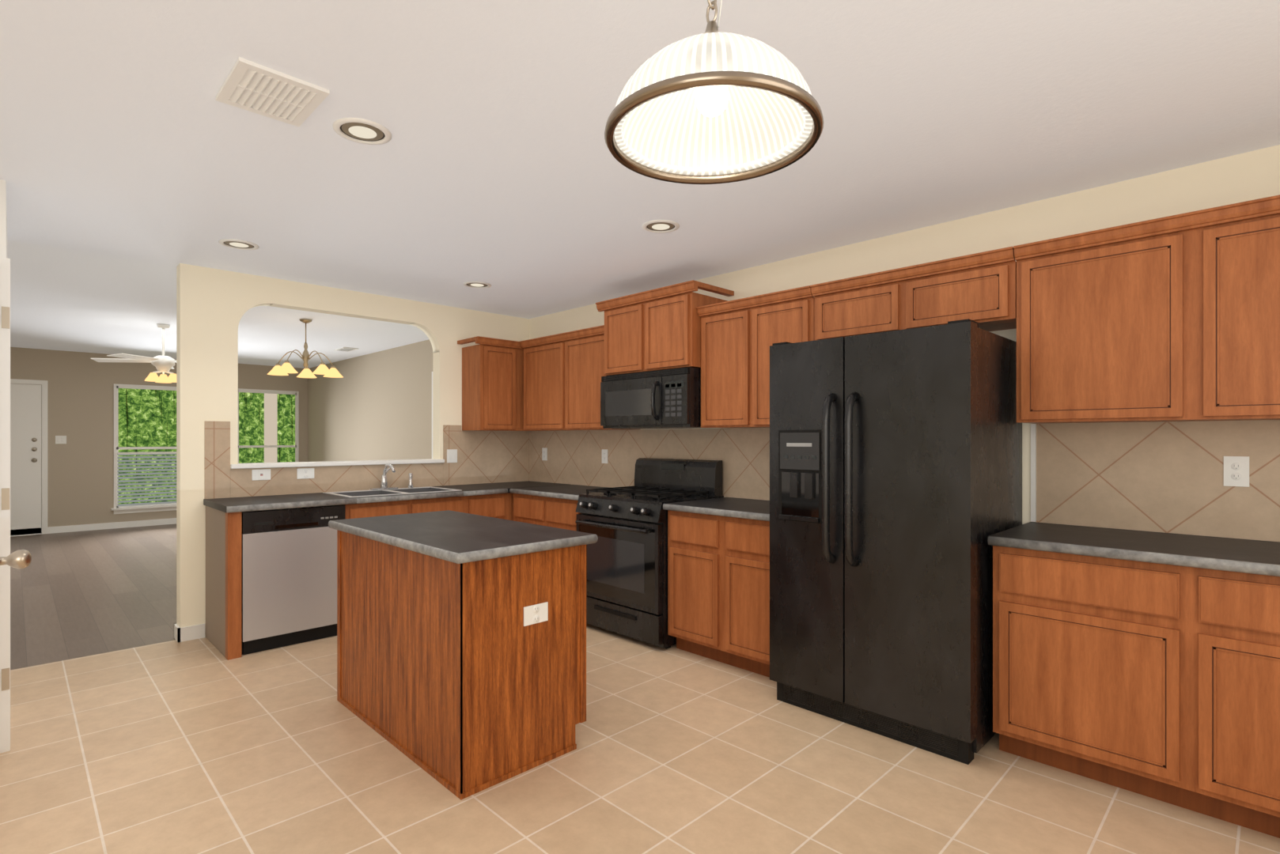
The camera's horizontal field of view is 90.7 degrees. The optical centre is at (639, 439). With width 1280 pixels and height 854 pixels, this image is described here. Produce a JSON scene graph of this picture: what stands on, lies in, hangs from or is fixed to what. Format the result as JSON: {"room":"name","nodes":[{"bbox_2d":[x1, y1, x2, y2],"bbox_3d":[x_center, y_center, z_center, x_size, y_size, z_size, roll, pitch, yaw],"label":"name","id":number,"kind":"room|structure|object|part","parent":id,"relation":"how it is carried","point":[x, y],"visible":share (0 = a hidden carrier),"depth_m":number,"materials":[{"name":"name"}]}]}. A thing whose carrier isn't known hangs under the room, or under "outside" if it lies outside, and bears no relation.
{"room":"kitchen","nodes":[
{"label":"kitchen","id":0,"kind":"room"},
{"bbox_2d":[0,179,7,257],"bbox_3d":[-3.251,0.086,3.162,0.120,2.450,1.175,0,0,-45],"label":"wall","id":1,"kind":"structure","parent":0,"point":[3,213],"depth_m":2.78,"materials":[{"name":"white paint"}]},
{"bbox_2d":[0,257,10,753],"bbox_3d":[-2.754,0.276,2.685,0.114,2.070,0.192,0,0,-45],"label":"door","id":2,"kind":"structure","parent":1,"relation":"attached to","point":[5,263],"depth_m":2.65,"materials":[{"name":"white wood"}]},
{"bbox_2d":[0,549,31,569],"bbox_3d":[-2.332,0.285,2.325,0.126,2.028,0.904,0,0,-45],"label":"door knob","id":3,"kind":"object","parent":2,"relation":"attached to","point":[20,558],"depth_m":2.06,"materials":[{"name":"gold"}]},
{"bbox_2d":[10,347,307,527],"bbox_3d":[-8.111,0.036,8.929,6.500,2.550,0.100,0,0,-45],"label":"wall","id":4,"kind":"structure","parent":0,"point":[81,388],"depth_m":9.05,"materials":[{"name":"beige paint"}]},
{"bbox_2d":[10,378,47,535],"bbox_3d":[-8.557,0.251,8.382,1.035,2.120,0.047,0,0,-45],"label":"front door","id":5,"kind":"structure","parent":4,"relation":"in","point":[25,399],"depth_m":8.62,"materials":[{"name":"white wood"}]},
{"bbox_2d":[55,435,66,443],"bbox_3d":[-8.107,0.011,8.855,0.115,0.115,0.010,0,0,-45],"label":"switch","id":6,"kind":"object","parent":4,"relation":"attached to","point":[58,439],"visible":1,"depth_m":8.86,"materials":[{"name":"white plastic"}]},
{"bbox_2d":[110,383,176,514],"bbox_3d":[-7.326,0.146,9.594,1.070,1.910,0.059,0,0,-45],"label":"living room window","id":7,"kind":"structure","parent":4,"relation":"in","point":[145,416],"depth_m":9.51,"materials":[{"name":"white"}]},
{"bbox_2d":[238,388,299,463],"bbox_3d":[-6.261,0.136,10.650,1.010,1.930,0.059,0,0,-45],"label":"window","id":8,"kind":"structure","parent":4,"relation":"in","point":[268,420],"depth_m":10.68,"materials":[{"name":"white"}]},
{"bbox_2d":[176,263,529,636],"bbox_3d":[-1.985,0.086,5.160,2.910,2.450,0.120,0,0,-45],"label":"wall","id":9,"kind":"structure","parent":0,"point":[211,303],"depth_m":4.26,"materials":[{"name":"beige paint"}]},
{"bbox_2d":[10,518,204,642],"bbox_3d":[-5.641,1.266,6.369,6.398,0.090,7.014,0,0,-45],"label":"baseboard","id":10,"kind":"structure","parent":9,"relation":"attached to","point":[191,633],"depth_m":8.90,"materials":[{"name":"white wood"}]},
{"bbox_2d":[251,469,270,480],"bbox_3d":[-2.640,0.249,4.411,0.115,0.075,0.008,0,0,-45],"label":"outlet","id":11,"kind":"object","parent":9,"relation":"attached to","point":[264,474],"visible":1,"depth_m":4.41,"materials":[{"name":"white plastic"}]},
{"bbox_2d":[297,468,314,479],"bbox_3d":[-2.437,0.251,4.612,0.115,0.075,0.007,0,0,-45],"label":"outlet","id":12,"kind":"object","parent":9,"relation":"attached to","point":[302,473],"visible":1,"depth_m":4.61,"materials":[{"name":"white plastic"}]},
{"bbox_2d":[446,449,457,462],"bbox_3d":[-1.612,0.146,5.429,0.095,0.115,0.010,0,0,-45],"label":"switch","id":13,"kind":"object","parent":9,"relation":"attached to","point":[452,454],"visible":1,"depth_m":5.43,"materials":[{"name":"white plastic"}]},
{"bbox_2d":[457,336,523,431],"bbox_3d":[-1.195,-0.462,5.609,0.746,0.776,0.346,0,0,-45],"label":"upper cabinet","id":14,"kind":"object","parent":9,"relation":"attached to","point":[493,369],"visible":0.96,"depth_m":5.40,"materials":[{"name":"brown wood"}]},
{"bbox_2d":[307,339,432,462],"bbox_3d":[-3.339,0.036,8.662,0.100,2.550,7.000,0,0,-45],"label":"wall","id":15,"kind":"structure","parent":0,"point":[380,408],"depth_m":9.06,"materials":[{"name":"beige paint"}]},
{"bbox_2d":[431,371,432,458],"bbox_3d":[-2.217,0.136,7.416,0.059,1.930,1.070,0,0,-45],"label":"window","id":16,"kind":"structure","parent":15,"relation":"in","point":[432,372],"depth_m":7.77,"materials":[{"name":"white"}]},
{"bbox_2d":[0,0,1279,368],"bbox_3d":[-3.464,-1.229,4.172,6.600,0.180,13.400,0,0,-45],"label":"ceiling","id":17,"kind":"structure","parent":0,"point":[122,166],"depth_m":2.35,"materials":[{"name":"white paint"}]},
{"bbox_2d":[90,323,176,383],"bbox_3d":[-5.160,-0.928,6.879,1.206,0.620,1.214,0,0,-45],"label":"fan","id":18,"kind":"object","parent":17,"relation":"hanging from","point":[163,364],"visible":0.94,"depth_m":6.78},
{"bbox_3d":[-5.182,-0.664,6.860,0.321,0.090,0.311,0,0,-45],"label":"lamp shade","id":19,"kind":"part","parent":18,"relation":"part of","materials":[{"name":"yellow glass"}]},
{"bbox_2d":[218,238,258,249],"bbox_3d":[-2.341,-1.134,3.694,0.200,0.008,0.200,0,0,-45],"label":"recessed light","id":20,"kind":"object","parent":17,"relation":"in","point":[230,243],"visible":1,"depth_m":3.68,"materials":[{"name":"white metal"}]},
{"bbox_2d":[215,56,329,126],"bbox_3d":[-1.212,-1.131,2.082,0.255,0.014,0.310,0,0,-45],"label":"ceiling vent","id":21,"kind":"object","parent":17,"relation":"in","point":[249,85],"visible":1,"depth_m":2.06,"materials":[{"name":"white metal"}]},
{"bbox_2d":[267,318,343,378],"bbox_3d":[-3.450,-0.951,6.579,0.691,0.574,0.708,0,0,-45],"label":"chandelier","id":22,"kind":"object","parent":17,"relation":"hanging from","point":[286,368],"visible":1,"depth_m":6.53,"materials":[{"name":"yellow glass"}]},
{"bbox_3d":[-3.450,-0.711,6.579,0.691,0.095,0.708,0,0,-45],"label":"lamp shade","id":23,"kind":"part","parent":22,"relation":"part of","materials":[{"name":"yellow glass"}]},
{"bbox_2d":[333,347,358,352],"bbox_3d":[-4.042,-1.232,8.704,0.200,0.012,0.350,0,0,-45],"label":"ceiling vent","id":24,"kind":"object","parent":17,"relation":"in","point":[342,349],"visible":1,"depth_m":8.64,"materials":[{"name":"white metal"}]},
{"bbox_2d":[333,117,391,144],"bbox_3d":[-1.025,-1.134,2.338,0.200,0.008,0.200,0,0,-45],"label":"recessed light","id":25,"kind":"object","parent":17,"relation":"in","point":[356,130],"visible":1,"depth_m":2.33,"materials":[{"name":"white metal"}]},
{"bbox_2d":[462,281,491,288],"bbox_3d":[-1.199,-1.134,4.658,0.200,0.008,0.200,0,0,-45],"label":"recessed light","id":26,"kind":"object","parent":17,"relation":"in","point":[479,285],"visible":1,"depth_m":4.65,"materials":[{"name":"white metal"}]},
{"bbox_2d":[642,219,679,233],"bbox_3d":[0.111,-1.134,3.380,0.200,0.008,0.200,0,0,-45],"label":"recessed light","id":27,"kind":"object","parent":17,"relation":"in","point":[660,226],"visible":1,"depth_m":3.37,"materials":[{"name":"white metal"}]},
{"bbox_2d":[604,0,823,184],"bbox_3d":[0.137,-0.851,1.201,0.408,0.574,0.408,0,0,-45],"label":"pendant lamp","id":28,"kind":"object","parent":17,"relation":"hanging from","point":[713,106],"visible":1,"depth_m":1.27,"materials":[{"name":"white glass"}]},
{"bbox_3d":[0.137,-0.652,1.201,0.064,0.074,0.064,0,0,-45],"label":"pendant bulb","id":29,"kind":"part","parent":28,"relation":"part of","materials":[{"name":"white glass"}]},
{"bbox_2d":[0,523,1279,853],"bbox_3d":[-3.464,1.341,4.172,6.600,0.060,13.400,0,0,-45],"label":"floor","id":30,"kind":"structure","parent":0,"point":[172,747],"depth_m":2.49,"materials":[{"name":"tile"}]},
{"bbox_2d":[241,504,345,655],"bbox_3d":[-2.383,0.875,4.219,0.592,0.872,0.596,0,0,-45],"label":"dishwasher","id":31,"kind":"object","parent":30,"relation":"on","point":[289,556],"visible":0.78,"depth_m":3.98,"materials":[{"name":"silver metal"}]},
{"bbox_2d":[205,492,513,660],"bbox_3d":[-1.747,0.874,4.872,2.570,0.874,0.616,0,0,-45],"label":"base cabinet","id":32,"kind":"object","parent":30,"relation":"on","point":[223,530],"visible":0.1,"depth_m":4.01,"materials":[{"name":"brown wood"}]},
{"bbox_2d":[203,480,570,513],"bbox_3d":[-1.739,0.416,4.852,2.577,0.038,0.647,0,0,-45],"label":"countertop","id":33,"kind":"structure","parent":32,"relation":"on","point":[258,503],"depth_m":4.33,"materials":[{"name":"stone"}]},
{"bbox_2d":[369,463,412,490],"bbox_3d":[-1.891,0.290,4.915,0.330,0.203,0.216,0,0,-45],"label":"faucet","id":34,"kind":"object","parent":33,"relation":"on","point":[384,482],"visible":1,"depth_m":4.91,"materials":[{"name":"silver metal"}]},
{"bbox_2d":[322,486,460,497],"bbox_3d":[-1.849,0.412,4.752,0.834,0.039,0.524,0,0,-45],"label":"sink","id":35,"kind":"object","parent":33,"relation":"in","point":[356,494],"visible":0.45,"depth_m":4.80,"materials":[{"name":"silver metal"}]},
{"bbox_2d":[337,530,586,800],"bbox_3d":[-0.876,0.880,2.945,0.593,0.862,1.239,0,0,-45],"label":"kitchen island","id":36,"kind":"object","parent":30,"relation":"on","point":[438,657],"visible":0.78,"depth_m":2.54,"materials":[{"name":"brown wood"}]},
{"bbox_2d":[328,510,598,564],"bbox_3d":[-0.874,0.428,2.949,0.668,0.038,1.308,0,0,-45],"label":"countertop","id":37,"kind":"structure","parent":36,"relation":"attached to","point":[452,536],"depth_m":2.72,"materials":[{"name":"grey stone"}]},
{"bbox_2d":[523,602,548,626],"bbox_3d":[-0.416,0.701,2.534,0.115,0.075,0.007,0,0,-45],"label":"island outlet","id":38,"kind":"object","parent":36,"relation":"attached to","point":[537,613],"visible":1,"depth_m":2.53,"materials":[{"name":"white plastic"}]},
{"bbox_2d":[575,458,723,649],"bbox_3d":[0.042,0.729,4.359,0.698,1.165,0.802,0,0,-45],"label":"range","id":39,"kind":"object","parent":30,"relation":"on","point":[626,567],"visible":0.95,"depth_m":4.14,"materials":[{"name":"black metal"}]},
{"bbox_2d":[769,318,1022,764],"bbox_3d":[1.211,0.416,3.067,0.818,1.790,0.937,0,0,-45],"label":"refrigerator","id":40,"kind":"object","parent":30,"relation":"on","point":[895,456],"visible":0.98,"depth_m":2.76,"materials":[{"name":"black metal"}]},
{"bbox_3d":[0.903,0.181,2.859,0.088,0.786,0.144,0,0,-45],"label":"handle","id":41,"kind":"part","parent":40,"relation":"part of","materials":[{"name":"black plastic"}]},
{"bbox_2d":[513,493,1279,838],"bbox_3d":[0.853,0.874,3.637,0.616,0.874,4.760,0,0,-45],"label":"base cabinet","id":42,"kind":"object","parent":30,"relation":"on","point":[1160,682],"visible":0.59,"depth_m":2.33,"materials":[{"name":"brown wood"}]},
{"bbox_2d":[509,484,1279,576],"bbox_3d":[0.857,0.416,3.611,0.639,0.038,4.758,0,0,-45],"label":"countertop","id":43,"kind":"structure","parent":42,"relation":"on","point":[1238,555],"depth_m":2.48,"materials":[{"name":"stone"}]},
{"bbox_2d":[529,144,1279,541],"bbox_3d":[1.202,0.086,3.799,0.100,2.450,6.300,0,0,-45],"label":"wall","id":44,"kind":"structure","parent":0,"point":[1254,175],"depth_m":3.07,"materials":[{"name":"beige paint"}]},
{"bbox_2d":[541,447,547,460],"bbox_3d":[-0.876,0.139,5.809,0.007,0.115,0.072,0,0,-45],"label":"outlet","id":45,"kind":"object","parent":44,"relation":"attached to","point":[544,450],"visible":1,"depth_m":5.80,"materials":[{"name":"white plastic"}]},
{"bbox_2d":[602,449,607,463],"bbox_3d":[-0.292,0.143,5.219,0.007,0.115,0.072,0,0,-45],"label":"outlet","id":46,"kind":"object","parent":44,"relation":"attached to","point":[604,452],"visible":1,"depth_m":5.22,"materials":[{"name":"white plastic"}]},
{"bbox_2d":[595,280,734,375],"bbox_3d":[0.155,-0.735,4.476,0.426,0.537,0.941,0,0,-45],"label":"upper cabinet","id":47,"kind":"object","parent":44,"relation":"attached to","point":[660,328],"visible":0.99,"depth_m":4.26,"materials":[{"name":"brown wood"}]},
{"bbox_2d":[204,420,1279,541],"bbox_3d":[-0.059,0.139,3.168,2.577,0.516,5.419,0,0,-45],"label":"tile backsplash","id":48,"kind":"structure","parent":44,"relation":"attached to","point":[1168,477],"depth_m":2.98,"materials":[{"name":"tile"}]},
{"bbox_2d":[230,458,444,469],"bbox_3d":[-2.268,0.186,4.875,1.552,0.030,0.185,0,0,-45],"label":"sill","id":49,"kind":"structure","parent":48,"relation":"attached to","point":[290,464],"depth_m":4.72,"materials":[{"name":"white"}]},
{"bbox_2d":[518,194,1279,431],"bbox_3d":[0.848,-0.462,3.833,0.346,0.776,5.047,0,0,-45],"label":"upper cabinet","id":50,"kind":"object","parent":44,"relation":"attached to","point":[1174,318],"visible":0.91,"depth_m":2.65,"materials":[{"name":"brown wood"}]},
{"bbox_2d":[600,367,703,429],"bbox_3d":[0.134,-0.269,4.455,0.482,0.384,0.841,0,0,-45],"label":"microwave","id":51,"kind":"object","parent":50,"relation":"attached to","point":[668,399],"visible":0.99,"depth_m":4.24,"materials":[{"name":"black glass"}]},
{"bbox_2d":[1223,456,1249,487],"bbox_3d":[2.381,0.129,2.525,0.007,0.120,0.075,0,0,-45],"label":"outlet","id":52,"kind":"object","parent":44,"relation":"attached to","point":[1236,468],"visible":1,"depth_m":2.52,"materials":[{"name":"white plastic"}]},
{"bbox_2d":[1030,424,1036,522],"bbox_3d":[1.885,0.162,3.030,0.011,0.467,0.021,0,0,-45],"label":"backsplash wall edge","id":53,"kind":"object","parent":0,"point":[1033,426],"depth_m":3.02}
]}

